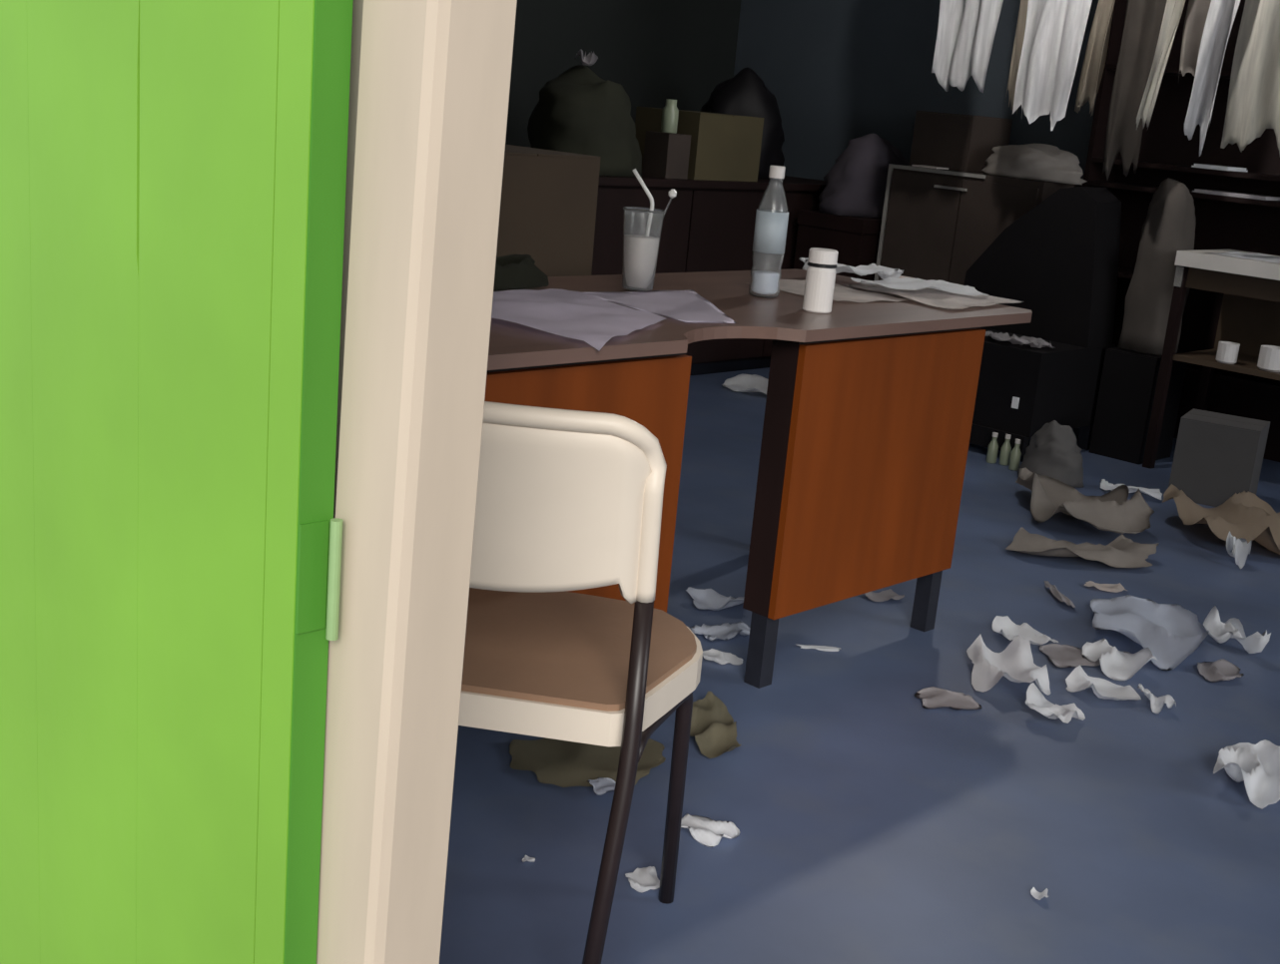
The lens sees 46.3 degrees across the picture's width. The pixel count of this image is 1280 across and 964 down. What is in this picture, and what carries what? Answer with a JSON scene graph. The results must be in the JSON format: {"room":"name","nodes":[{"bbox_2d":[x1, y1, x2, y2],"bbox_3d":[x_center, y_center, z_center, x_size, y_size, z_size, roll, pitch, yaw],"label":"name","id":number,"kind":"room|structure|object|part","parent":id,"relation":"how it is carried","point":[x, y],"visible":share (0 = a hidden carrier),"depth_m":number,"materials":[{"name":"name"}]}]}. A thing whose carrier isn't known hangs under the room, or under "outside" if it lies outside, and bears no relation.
{"room":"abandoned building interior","nodes":[
{"label":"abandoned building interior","id":0,"kind":"room"},
{"bbox_2d":[333,0,363,518],"bbox_3d":[-0.666,-0.753,1.468,7.090,2.900,0.046,18,19,41],"label":"wall","id":1,"kind":"structure","parent":0,"point":[357,5],"depth_m":1.08,"materials":[{"name":"paint"}]},
{"bbox_2d":[0,0,352,963],"bbox_3d":[-0.514,-0.281,1.323,0.881,2.070,0.041,18,19,41],"label":"door","id":2,"kind":"structure","parent":1,"relation":"in","point":[173,173],"depth_m":1.21,"materials":[{"name":"green paint"}]},
{"bbox_2d":[316,0,517,963],"bbox_3d":[-0.144,-0.230,1.032,0.080,2.200,0.068,20,21,41],"label":"trim","id":3,"kind":"structure","parent":1,"relation":"attached to","point":[434,83],"depth_m":1.06,"materials":[{"name":"beige paint"}]},
{"bbox_2d":[505,0,741,147],"bbox_3d":[-1.364,-1.886,5.587,0.120,2.900,5.180,18,19,41],"label":"wall","id":4,"kind":"structure","parent":0,"point":[658,51],"depth_m":6.88,"materials":[{"name":"paint"}]},
{"bbox_2d":[439,367,1279,963],"bbox_3d":[0.982,0.385,3.654,6.850,0.100,5.200,18,19,41],"label":"floor","id":5,"kind":"structure","parent":0,"point":[876,826],"depth_m":2.65,"materials":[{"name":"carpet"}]},
{"bbox_2d":[522,855,535,862],"bbox_3d":[-0.171,0.577,2.294,0.021,0.003,0.019,5,15,0],"label":"paper scrap","id":6,"kind":"object","parent":5,"relation":"on","point":[531,860],"visible":1,"depth_m":2.29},
{"bbox_2d":[458,401,702,963],"bbox_3d":[-0.182,0.249,1.967,0.510,0.807,0.481,7,15,7],"label":"chair","id":7,"kind":"object","parent":5,"relation":"on","point":[567,500],"visible":0.52,"depth_m":1.76,"materials":[{"name":"white plastic"}]},
{"bbox_3d":[-0.183,0.019,1.725,0.392,0.219,0.080,7,15,7],"label":"backrest","id":8,"kind":"part","parent":7,"relation":"part of","materials":[{"name":"white plastic"}]},
{"bbox_3d":[-0.032,0.424,1.790,0.037,0.583,0.109,12,16,24],"label":"leg","id":9,"kind":"part","parent":7,"relation":"part of","materials":[{"name":"metal"}]},
{"bbox_3d":[0.017,0.469,2.004,0.035,0.399,0.374,9,15,13],"label":"leg","id":10,"kind":"part","parent":7,"relation":"part of","materials":[{"name":"metal"}]},
{"bbox_2d":[509,737,665,787],"bbox_3d":[-0.089,0.486,2.656,0.292,0.012,0.240,2,15,-11],"label":"crumpled cloth","id":11,"kind":"object","parent":5,"relation":"on","point":[563,764],"visible":0.71,"depth_m":2.63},
{"bbox_2d":[587,777,616,795],"bbox_3d":[-0.058,0.511,2.523,0.057,0.006,0.056,-3,16,-28],"label":"paper scrap","id":12,"kind":"object","parent":5,"relation":"on","point":[601,786],"visible":0.85,"depth_m":2.52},
{"bbox_2d":[625,866,659,892],"bbox_3d":[0.006,0.599,2.260,0.052,0.010,0.073,1,15,-17],"label":"paper scrap","id":13,"kind":"object","parent":5,"relation":"on","point":[643,880],"visible":0.96,"depth_m":2.26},
{"bbox_2d":[591,175,826,375],"bbox_3d":[-0.013,-0.890,6.357,0.600,0.830,2.290,18,19,41],"label":"sideboard","id":14,"kind":"object","parent":5,"relation":"on","point":[708,226],"visible":0.18,"depth_m":6.20,"materials":[{"name":"red wood"}]},
{"bbox_2d":[527,64,641,176],"bbox_3d":[-0.221,-1.433,5.905,0.438,0.406,0.455,18,19,41],"label":"sack","id":15,"kind":"object","parent":14,"relation":"on","point":[577,111],"visible":0.94,"depth_m":5.77,"materials":[{"name":"green fabric"}]},
{"bbox_2d":[575,48,598,65],"bbox_3d":[-0.205,-1.656,5.845,0.076,0.059,0.086,18,19,41],"label":"paper scrap","id":16,"kind":"object","parent":15,"relation":"on","point":[590,59],"visible":1,"depth_m":5.83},
{"bbox_3d":[-0.016,-0.806,5.975,0.018,0.720,0.553,18,19,41],"label":"door","id":17,"kind":"part","parent":14,"relation":"part of","materials":[{"name":"red wood"}]},
{"bbox_2d":[641,130,691,179],"bbox_3d":[0.107,-1.316,6.031,0.130,0.175,0.130,18,19,41],"label":"box","id":18,"kind":"object","parent":14,"relation":"on","point":[666,155],"visible":0.98,"depth_m":5.99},
{"bbox_2d":[660,98,678,133],"bbox_3d":[0.121,-1.464,5.993,0.066,0.130,0.065,18,19,41],"label":"jar","id":19,"kind":"object","parent":18,"relation":"on","point":[670,112],"visible":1,"depth_m":5.97,"materials":[{"name":"green glass"}]},
{"bbox_2d":[635,106,763,181],"bbox_3d":[0.242,-1.418,6.292,0.360,0.265,0.400,18,19,41],"label":"carton","id":20,"kind":"object","parent":14,"relation":"on","point":[724,147],"visible":0.76,"depth_m":6.16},
{"bbox_3d":[0.374,-0.874,6.372,0.018,0.720,0.553,18,19,41],"label":"door","id":21,"kind":"part","parent":14,"relation":"part of","materials":[{"name":"red wood"}]},
{"bbox_2d":[700,66,784,179],"bbox_3d":[0.454,-1.624,6.744,0.431,0.472,0.442,2,15,-12],"label":"sack","id":22,"kind":"object","parent":14,"relation":"on","point":[746,93],"visible":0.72,"depth_m":6.60,"materials":[{"name":"plastic"}]},
{"bbox_3d":[0.765,-0.942,6.769,0.018,0.720,0.553,18,19,41],"label":"door","id":23,"kind":"part","parent":14,"relation":"part of","materials":[{"name":"red wood"}]},
{"bbox_2d":[680,813,739,847],"bbox_3d":[0.108,0.561,2.426,0.099,0.018,0.081,16,18,37],"label":"paper scrap","id":24,"kind":"object","parent":5,"relation":"on","point":[707,832],"visible":0.98,"depth_m":2.43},
{"bbox_2d":[685,587,743,611],"bbox_3d":[0.187,0.275,3.518,0.157,0.036,0.111,2,15,-11],"label":"crumpled paper","id":25,"kind":"object","parent":5,"relation":"on","point":[708,599],"visible":0.91,"depth_m":3.52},
{"bbox_2d":[689,691,740,758],"bbox_3d":[0.134,0.455,2.808,0.099,0.036,0.258,4,15,-6],"label":"sheet","id":26,"kind":"object","parent":5,"relation":"on","point":[714,730],"visible":0.9,"depth_m":2.80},
{"bbox_2d":[689,622,749,641],"bbox_3d":[0.189,0.328,3.333,0.151,0.027,0.099,-3,16,-28],"label":"crumpled paper","id":27,"kind":"object","parent":5,"relation":"on","point":[725,632],"visible":0.86,"depth_m":3.33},
{"bbox_2d":[702,648,742,664],"bbox_3d":[0.174,0.373,3.185,0.092,0.011,0.079,4,15,-6],"label":"crumpled paper","id":28,"kind":"object","parent":5,"relation":"on","point":[722,658],"visible":0.94,"depth_m":3.19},
{"bbox_2d":[721,373,768,394],"bbox_3d":[0.533,-0.400,6.204,0.365,0.053,0.327,1,15,-17],"label":"crumpled paper","id":29,"kind":"object","parent":5,"relation":"on","point":[742,382],"visible":0.52,"depth_m":6.29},
{"bbox_2d":[484,268,1032,688],"bbox_3d":[-0.037,0.005,3.066,0.695,0.748,1.940,18,19,41],"label":"desk","id":30,"kind":"object","parent":5,"relation":"on","point":[870,406],"visible":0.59,"depth_m":3.04,"materials":[{"name":"laminate"}]},
{"bbox_2d":[493,254,549,291],"bbox_3d":[-0.361,-0.413,2.942,0.140,0.061,0.427,18,19,41],"label":"cloth","id":31,"kind":"object","parent":30,"relation":"on","point":[512,272],"visible":0.23,"depth_m":3.02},
{"bbox_2d":[491,288,665,350],"bbox_3d":[-0.132,-0.303,2.697,0.521,0.022,0.460,18,19,41],"label":"paper sheet","id":32,"kind":"object","parent":30,"relation":"on","point":[592,320],"visible":0.82,"depth_m":2.68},
{"bbox_3d":[-0.186,0.088,2.456,0.016,0.557,0.710,18,19,41],"label":"panel","id":33,"kind":"part","parent":30,"relation":"part of","materials":[{"name":"red laminate"}]},
{"bbox_2d":[622,168,676,291],"bbox_3d":[0.009,-0.524,3.111,0.088,0.246,0.100,18,19,41],"label":"drink cup","id":34,"kind":"object","parent":30,"relation":"on","point":[642,229],"visible":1,"depth_m":3.09,"materials":[{"name":"clear plastic"}]},
{"bbox_2d":[586,289,736,323],"bbox_3d":[0.103,-0.353,2.992,0.324,0.002,0.398,-6,18,-37],"label":"paper sheet","id":35,"kind":"object","parent":30,"relation":"on","point":[687,306],"visible":0.96,"depth_m":2.97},
{"bbox_3d":[0.249,0.340,3.062,0.040,0.155,0.040,18,19,41],"label":"leg","id":36,"kind":"part","parent":30,"relation":"part of","materials":[{"name":"black metal"}]},
{"bbox_2d":[748,165,788,298],"bbox_3d":[0.281,-0.538,3.218,0.069,0.278,0.069,18,19,41],"label":"water bottle","id":37,"kind":"object","parent":30,"relation":"on","point":[772,216],"visible":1,"depth_m":3.20,"materials":[{"name":"clear plastic"}]},
{"bbox_2d":[802,247,838,313],"bbox_3d":[0.370,-0.413,3.071,0.061,0.127,0.061,18,19,41],"label":"bottle","id":38,"kind":"object","parent":30,"relation":"on","point":[822,263],"visible":1,"depth_m":3.05,"materials":[{"name":"white plastic"}]},
{"bbox_2d":[779,279,912,302],"bbox_3d":[0.422,-0.438,3.414,0.320,0.010,0.280,18,19,41],"label":"paper sheet","id":39,"kind":"object","parent":30,"relation":"on","point":[797,287],"visible":0.63,"depth_m":3.39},
{"bbox_2d":[799,257,903,279],"bbox_3d":[0.510,-0.513,3.627,0.255,0.041,0.157,7,15,8],"label":"crumpled paper","id":40,"kind":"object","parent":30,"relation":"on","point":[884,273],"visible":0.62,"depth_m":3.60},
{"bbox_3d":[0.512,-0.032,3.166,0.016,0.557,0.645,18,19,41],"label":"panel","id":41,"kind":"part","parent":30,"relation":"part of","materials":[{"name":"red laminate"}]},
{"bbox_3d":[0.668,0.267,3.488,0.040,0.155,0.040,18,19,41],"label":"leg","id":42,"kind":"part","parent":30,"relation":"part of","materials":[{"name":"black metal"}]},
{"bbox_2d":[849,275,1023,309],"bbox_3d":[0.675,-0.450,3.531,0.400,0.011,0.400,18,19,41],"label":"paper sheet","id":43,"kind":"object","parent":30,"relation":"on","point":[931,297],"visible":0.63,"depth_m":3.46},
{"bbox_2d":[850,277,988,295],"bbox_3d":[0.651,-0.461,3.504,0.321,0.018,0.174,-2,16,-25],"label":"crumpled paper","id":44,"kind":"object","parent":43,"relation":"on","point":[891,283],"visible":1,"depth_m":3.52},
{"bbox_2d":[796,644,840,651],"bbox_3d":[0.394,0.365,3.306,0.104,0.004,0.032,4,15,-3],"label":"paper strip","id":45,"kind":"object","parent":5,"relation":"on","point":[821,648],"visible":1,"depth_m":3.30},
{"bbox_2d":[793,210,881,280],"bbox_3d":[0.968,-0.828,6.681,0.350,0.720,0.530,18,19,41],"label":"chest","id":46,"kind":"object","parent":5,"relation":"on","point":[856,240],"visible":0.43,"depth_m":6.40,"materials":[{"name":"red wood"}]},
{"bbox_3d":[0.997,-1.146,6.598,0.350,0.059,0.530,18,19,41],"label":"lid","id":47,"kind":"part","parent":46,"relation":"part of","materials":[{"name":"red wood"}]},
{"bbox_2d":[818,133,909,218],"bbox_3d":[1.026,-1.342,6.538,0.343,0.350,0.520,18,19,41],"label":"garbage bag","id":48,"kind":"object","parent":46,"relation":"on","point":[856,186],"visible":0.82,"depth_m":6.40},
{"bbox_2d":[865,589,904,602],"bbox_3d":[0.599,0.279,3.691,0.094,0.013,0.070,-1,16,-22],"label":"paper scrap","id":49,"kind":"object","parent":5,"relation":"on","point":[889,594],"visible":0.93,"depth_m":3.69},
{"bbox_2d":[914,686,981,709],"bbox_3d":[0.632,0.446,3.069,0.134,0.009,0.110,5,14,0],"label":"paper scrap","id":50,"kind":"object","parent":5,"relation":"on","point":[933,698],"visible":1,"depth_m":3.08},
{"bbox_2d":[874,163,1082,285],"bbox_3d":[1.411,-0.815,6.302,0.722,0.964,0.463,18,19,41],"label":"base cabinet","id":51,"kind":"object","parent":5,"relation":"on","point":[937,224],"depth_m":6.12,"materials":[{"name":"brown wood"}]},
{"bbox_3d":[1.142,-0.847,6.258,0.338,0.860,0.011,18,19,41],"label":"door","id":52,"kind":"part","parent":51,"relation":"part of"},
{"bbox_3d":[1.205,-1.304,6.198,0.120,0.006,0.100,18,19,41],"label":"paper strip","id":53,"kind":"part","parent":51,"relation":"part of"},
{"bbox_3d":[1.258,-1.192,6.069,0.150,0.010,0.011,18,19,41],"label":"handle","id":54,"kind":"part","parent":51,"relation":"part of","materials":[{"name":"metal"}]},
{"bbox_2d":[909,110,1012,172],"bbox_3d":[1.350,-1.430,6.302,0.280,0.225,0.300,18,19,41],"label":"box","id":55,"kind":"object","parent":51,"relation":"on","point":[955,142],"visible":0.89,"depth_m":6.19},
{"bbox_3d":[1.388,-0.765,6.030,0.338,0.860,0.011,18,19,41],"label":"door","id":56,"kind":"part","parent":51,"relation":"part of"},
{"bbox_2d":[981,143,1086,184],"bbox_3d":[1.579,-1.280,5.976,0.467,0.139,0.254,18,19,41],"label":"heap","id":57,"kind":"object","parent":51,"relation":"on","point":[1035,162],"visible":1,"depth_m":5.88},
{"bbox_2d":[985,432,998,464],"bbox_3d":[1.245,-0.121,5.279,0.036,0.108,0.035,18,19,41],"label":"bottle","id":58,"kind":"object","parent":5,"relation":"on","point":[992,448],"visible":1,"depth_m":5.27,"materials":[{"name":"green glass"}]},
{"bbox_2d":[998,434,1011,466],"bbox_3d":[1.287,-0.114,5.267,0.036,0.108,0.035,18,19,41],"label":"bottle","id":59,"kind":"object","parent":5,"relation":"on","point":[1005,449],"visible":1,"depth_m":5.26,"materials":[{"name":"green glass"}]},
{"bbox_2d":[966,635,1050,695],"bbox_3d":[0.785,0.396,3.207,0.160,0.064,0.251,5,14,0],"label":"crumpled paper","id":60,"kind":"object","parent":5,"relation":"on","point":[1015,663],"visible":1,"depth_m":3.21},
{"bbox_2d":[1008,439,1021,471],"bbox_3d":[1.306,-0.096,5.203,0.036,0.108,0.035,18,19,41],"label":"bottle","id":61,"kind":"object","parent":5,"relation":"on","point":[1015,454],"visible":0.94,"depth_m":5.19,"materials":[{"name":"green glass"}]},
{"bbox_2d":[992,616,1058,645],"bbox_3d":[0.896,0.349,3.478,0.141,0.037,0.134,4,15,-4],"label":"crumpled paper","id":62,"kind":"object","parent":5,"relation":"on","point":[1004,626],"visible":0.86,"depth_m":3.50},
{"bbox_2d":[1030,887,1048,900],"bbox_3d":[0.620,0.638,2.322,0.026,0.011,0.035,5,14,0],"label":"paper scrap","id":63,"kind":"object","parent":5,"relation":"on","point":[1037,896],"visible":1,"depth_m":2.33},
{"bbox_2d":[963,186,1121,462],"bbox_3d":[1.389,-0.625,5.557,0.560,0.965,0.555,18,19,41],"label":"heap","id":64,"kind":"object","parent":5,"relation":"on","point":[1060,259],"visible":0.57,"depth_m":5.45,"materials":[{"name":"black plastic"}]},
{"bbox_3d":[1.175,-0.189,5.474,0.530,0.070,0.035,18,19,41],"label":"rail","id":65,"kind":"part","parent":64,"relation":"part of","materials":[{"name":"black plastic"}]},
{"bbox_2d":[984,330,1055,348],"bbox_3d":[1.349,-0.509,5.356,0.265,0.032,0.153,18,19,41],"label":"folded cloth","id":66,"kind":"object","parent":64,"relation":"on","point":[1032,341],"visible":0.98,"depth_m":5.33,"materials":[{"name":"grey fabric"}]},
{"bbox_3d":[1.518,-0.827,5.625,0.560,0.585,0.190,18,19,41],"label":"backrest","id":67,"kind":"part","parent":64,"relation":"part of","materials":[{"name":"black plastic"}]},
{"bbox_3d":[1.687,-0.176,5.662,0.040,0.100,0.040,18,19,41],"label":"leg","id":68,"kind":"part","parent":64,"relation":"part of","materials":[{"name":"black metal"}]},
{"bbox_2d":[1016,420,1083,488],"bbox_3d":[1.411,-0.108,5.078,0.224,0.213,0.207,18,19,41],"label":"sack","id":69,"kind":"object","parent":5,"relation":"on","point":[1052,451],"visible":0.96,"depth_m":5.01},
{"bbox_2d":[1025,682,1085,723],"bbox_3d":[0.838,0.453,3.028,0.119,0.052,0.150,13,16,28],"label":"crumpled paper","id":70,"kind":"object","parent":5,"relation":"on","point":[1035,700],"visible":1,"depth_m":3.02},
{"bbox_2d":[1044,581,1075,608],"bbox_3d":[1.068,0.287,3.817,0.036,0.016,0.201,4,15,-6],"label":"paper scrap","id":71,"kind":"object","parent":5,"relation":"on","point":[1053,589],"visible":1,"depth_m":3.81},
{"bbox_2d":[1039,643,1100,667],"bbox_3d":[0.975,0.395,3.388,0.134,0.009,0.141,2,15,-11],"label":"paper sheet","id":72,"kind":"object","parent":5,"relation":"on","point":[1061,656],"visible":0.98,"depth_m":3.39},
{"bbox_2d":[1005,527,1159,568],"bbox_3d":[1.244,0.187,4.190,0.444,0.055,0.202,4,15,-3],"label":"cloth","id":73,"kind":"object","parent":5,"relation":"on","point":[1122,552],"visible":1,"depth_m":4.18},
{"bbox_2d":[1015,468,1154,534],"bbox_3d":[1.363,0.049,4.625,0.356,0.125,0.591,5,14,0],"label":"cloth","id":74,"kind":"object","parent":5,"relation":"on","point":[1111,511],"visible":1,"depth_m":4.50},
{"bbox_2d":[1065,665,1141,700],"bbox_3d":[0.983,0.431,3.184,0.136,0.042,0.120,1,15,-16],"label":"crumpled paper","id":75,"kind":"object","parent":5,"relation":"on","point":[1077,681],"visible":1,"depth_m":3.20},
{"bbox_2d":[1084,581,1126,593],"bbox_3d":[1.222,0.274,3.934,0.114,0.011,0.073,5,14,0],"label":"paper strip","id":76,"kind":"object","parent":5,"relation":"on","point":[1114,588],"visible":1,"depth_m":3.94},
{"bbox_2d":[1082,639,1156,680],"bbox_3d":[1.071,0.388,3.351,0.126,0.056,0.166,2,15,-11],"label":"crumpled paper","id":77,"kind":"object","parent":5,"relation":"on","point":[1116,665],"visible":1,"depth_m":3.35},
{"bbox_2d":[1099,479,1162,500],"bbox_3d":[1.635,0.022,4.991,0.204,0.039,0.114,10,15,19],"label":"paper strip","id":78,"kind":"object","parent":5,"relation":"on","point":[1104,485],"visible":0.77,"depth_m":4.97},
{"bbox_2d":[1088,347,1187,464],"bbox_3d":[1.859,-0.293,5.586,0.200,0.395,0.260,18,19,41],"label":"box","id":79,"kind":"object","parent":5,"relation":"on","point":[1128,381],"visible":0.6,"depth_m":5.50,"materials":[{"name":"black cardboard"}]},
{"bbox_2d":[1117,177,1196,355],"bbox_3d":[1.909,-0.790,5.461,0.222,0.623,0.220,18,19,41],"label":"bundle","id":80,"kind":"object","parent":79,"relation":"on","point":[1168,228],"visible":0.91,"depth_m":5.39,"materials":[{"name":"beige fabric"}]},
{"bbox_2d":[1090,595,1209,671],"bbox_3d":[1.207,0.337,3.547,0.266,0.080,0.416,8,15,11],"label":"plastic bag","id":81,"kind":"object","parent":5,"relation":"on","point":[1172,633],"visible":1,"depth_m":3.56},
{"bbox_2d":[1137,683,1176,713],"bbox_3d":[1.085,0.454,3.142,0.058,0.036,0.102,2,15,-11],"label":"paper scrap","id":82,"kind":"object","parent":5,"relation":"on","point":[1156,704],"visible":1,"depth_m":3.12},
{"bbox_2d":[1082,0,1279,462],"bbox_3d":[2.462,-1.006,5.436,1.750,1.950,0.240,18,19,41],"label":"shelf unit","id":83,"kind":"object","parent":5,"relation":"on","point":[1222,222],"visible":0.46,"depth_m":5.83,"materials":[{"name":"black wood"}]},
{"bbox_3d":[1.846,-1.211,6.008,0.020,1.950,0.240,18,19,41],"label":"panel","id":84,"kind":"part","parent":83,"relation":"part of","materials":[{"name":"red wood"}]},
{"bbox_3d":[2.425,-0.671,5.516,1.708,0.018,0.220,18,19,41],"label":"shelf","id":85,"kind":"part","parent":83,"relation":"part of","materials":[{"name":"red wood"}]},
{"bbox_3d":[2.493,-1.423,5.321,1.708,0.018,0.220,18,19,41],"label":"shelf","id":86,"kind":"part","parent":83,"relation":"part of","materials":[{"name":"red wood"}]},
{"bbox_3d":[2.454,-0.994,5.432,1.708,0.018,0.220,18,19,41],"label":"shelf","id":87,"kind":"part","parent":83,"relation":"part of","materials":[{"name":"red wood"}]},
{"bbox_3d":[2.462,-1.081,5.410,1.708,0.018,0.220,18,19,41],"label":"shelf","id":88,"kind":"part","parent":83,"relation":"part of","materials":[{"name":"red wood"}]},
{"bbox_3d":[2.397,-0.363,5.596,1.708,0.018,0.220,18,19,41],"label":"shelf","id":89,"kind":"part","parent":83,"relation":"part of","materials":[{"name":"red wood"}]},
{"bbox_2d":[1191,163,1247,171],"bbox_3d":[2.183,-1.184,5.639,0.140,0.014,0.180,18,19,41],"label":"paper stack","id":90,"kind":"object","parent":83,"relation":"on","point":[1212,167],"visible":1,"depth_m":5.58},
{"bbox_2d":[1192,188,1279,200],"bbox_3d":[2.239,-1.075,5.602,0.280,0.012,0.180,18,19,41],"label":"paper stack","id":91,"kind":"object","parent":83,"relation":"on","point":[1211,192],"visible":1,"depth_m":5.54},
{"bbox_2d":[1142,249,1279,469],"bbox_3d":[2.406,-0.320,5.100,1.163,0.785,0.440,18,19,41],"label":"side table","id":92,"kind":"object","parent":5,"relation":"on","point":[1246,312],"visible":0.92,"depth_m":5.33,"materials":[{"name":"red wood"}]},
{"bbox_3d":[1.880,-0.408,5.355,0.032,0.734,0.032,18,19,41],"label":"leg","id":93,"kind":"part","parent":92,"relation":"part of","materials":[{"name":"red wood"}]},
{"bbox_3d":[2.138,-0.452,5.617,0.032,0.734,0.032,18,19,41],"label":"leg","id":94,"kind":"part","parent":92,"relation":"part of","materials":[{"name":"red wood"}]},
{"bbox_2d":[1172,348,1279,380],"bbox_3d":[2.408,-0.336,5.095,1.100,0.020,0.339,18,19,41],"label":"shelf","id":95,"kind":"object","parent":92,"relation":"attached to","point":[1247,364],"depth_m":5.29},
{"bbox_2d":[1215,341,1240,364],"bbox_3d":[2.051,-0.451,5.229,0.070,0.070,0.069,18,19,41],"label":"mug","id":96,"kind":"object","parent":92,"relation":"on","point":[1227,351],"visible":1,"depth_m":5.20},
{"bbox_2d":[1209,251,1279,263],"bbox_3d":[2.285,-0.745,5.104,0.640,0.009,0.300,18,19,41],"label":"paper sheet","id":97,"kind":"object","parent":92,"relation":"on","point":[1252,256],"visible":1,"depth_m":5.23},
{"bbox_3d":[2.548,-0.519,5.181,1.100,0.314,0.020,18,19,41],"label":"panel","id":98,"kind":"part","parent":92,"relation":"part of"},
{"bbox_2d":[1257,345,1279,372],"bbox_3d":[2.172,-0.423,5.143,0.090,0.080,0.089,18,19,41],"label":"mug","id":99,"kind":"object","parent":92,"relation":"on","point":[1269,355],"visible":1,"depth_m":5.11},
{"bbox_2d":[1168,408,1270,507],"bbox_3d":[1.935,-0.075,5.011,0.250,0.275,0.220,13,16,28],"label":"box","id":100,"kind":"object","parent":5,"relation":"on","point":[1218,456],"visible":0.78,"depth_m":4.92,"materials":[{"name":"cardboard"}]},
{"bbox_2d":[1197,659,1243,682],"bbox_3d":[1.306,0.425,3.372,0.100,0.017,0.146,11,16,22],"label":"paper scrap","id":101,"kind":"object","parent":5,"relation":"on","point":[1220,670],"visible":1,"depth_m":3.38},
{"bbox_2d":[1161,484,1279,555],"bbox_3d":[1.844,0.120,4.562,0.441,0.102,0.468,5,14,0],"label":"cloth","id":102,"kind":"object","parent":5,"relation":"on","point":[1246,516],"visible":0.99,"depth_m":4.55,"materials":[{"name":"brown fabric"}]},
{"bbox_2d":[1203,606,1271,653],"bbox_3d":[1.415,0.355,3.549,0.063,0.081,0.174,-3,16,-28],"label":"paper scrap","id":103,"kind":"object","parent":5,"relation":"on","point":[1220,632],"visible":1,"depth_m":3.57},
{"bbox_2d":[1226,531,1252,569],"bbox_3d":[1.703,0.189,4.273,0.057,0.090,0.120,4,15,-6],"label":"paper scrap","id":104,"kind":"object","parent":5,"relation":"on","point":[1239,549],"visible":1,"depth_m":4.25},
{"bbox_2d":[1213,739,1279,808],"bbox_3d":[1.144,0.529,2.805,0.129,0.070,0.234,10,15,19],"label":"crumpled paper","id":105,"kind":"object","parent":5,"relation":"on","point":[1258,765],"visible":1,"depth_m":2.80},
{"bbox_3d":[-0.444,-0.128,3.923,0.400,0.505,0.460,18,19,41],"label":"carton","id":106,"kind":"object","parent":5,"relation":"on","visible":0},
{"bbox_2d":[496,144,600,276],"bbox_3d":[-0.408,-0.604,3.792,0.380,0.480,0.440,17,19,39],"label":"carton","id":107,"kind":"object","parent":106,"relation":"on","point":[548,203],"visible":0.22,"depth_m":3.69,"materials":[{"name":"cardboard"}]},
{"bbox_2d":[733,0,1098,180],"bbox_3d":[2.964,-1.382,5.162,7.090,2.900,0.120,18,19,41],"label":"wall","id":108,"kind":"structure","parent":0,"point":[837,72],"depth_m":6.89,"materials":[{"name":"paint"}]},
{"bbox_3d":[2.348,-1.835,4.335,6.846,0.048,0.008,18,19,41],"label":"clothes line","id":109,"kind":"object","parent":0,"visible":0},
{"bbox_2d":[931,0,1003,92],"bbox_3d":[1.209,-1.811,5.452,0.276,0.762,0.084,18,19,41],"label":"hanging cloth","id":110,"kind":"object","parent":109,"relation":"hanging from","point":[966,29],"visible":1,"depth_m":5.52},
{"bbox_2d":[1005,0,1028,113],"bbox_3d":[1.388,-1.738,5.364,0.069,0.827,0.048,7,15,7],"label":"cloth","id":111,"kind":"object","parent":109,"relation":"hanging from","point":[1021,20],"visible":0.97,"depth_m":5.41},
{"bbox_2d":[1012,0,1092,130],"bbox_3d":[1.459,-1.673,5.225,0.275,0.870,0.085,18,19,41],"label":"cloth","id":112,"kind":"object","parent":109,"relation":"hanging from","point":[1054,29],"visible":1,"depth_m":5.28,"materials":[{"name":"fabric"}]},
{"bbox_2d":[1074,0,1115,116],"bbox_3d":[1.616,-1.668,5.148,0.142,0.814,0.077,18,19,41],"label":"cloth","id":113,"kind":"object","parent":109,"relation":"hanging from","point":[1097,44],"visible":1,"depth_m":5.21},
{"bbox_2d":[1102,0,1167,180],"bbox_3d":[1.723,-1.545,5.133,0.196,1.025,0.065,18,19,41],"label":"hanging cloth","id":114,"kind":"object","parent":109,"relation":"hanging from","point":[1143,18],"visible":0.88,"depth_m":5.20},
{"bbox_2d":[1136,0,1185,129],"bbox_3d":[1.781,-1.583,4.935,0.151,0.842,0.049,18,19,41],"label":"hanging cloth","id":115,"kind":"object","parent":109,"relation":"hanging from","point":[1172,12],"visible":1,"depth_m":5.01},
{"bbox_2d":[1178,0,1211,78],"bbox_3d":[1.866,-1.651,4.905,0.139,0.681,0.065,18,19,41],"label":"cloth","id":116,"kind":"object","parent":109,"relation":"hanging from","point":[1197,10],"visible":0.58,"depth_m":4.96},
{"bbox_2d":[1184,0,1240,156],"bbox_3d":[1.902,-1.513,4.841,0.146,0.908,0.076,14,17,31],"label":"hanging cloth","id":117,"kind":"object","parent":109,"relation":"hanging from","point":[1221,14],"visible":1,"depth_m":4.89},
{"bbox_2d":[1220,0,1279,154],"bbox_3d":[2.051,-1.483,4.733,0.319,0.887,0.072,18,19,41],"label":"hanging cloth","id":118,"kind":"object","parent":109,"relation":"hanging from","point":[1253,102],"visible":1,"depth_m":4.83,"materials":[{"name":"fabric"}]}
]}

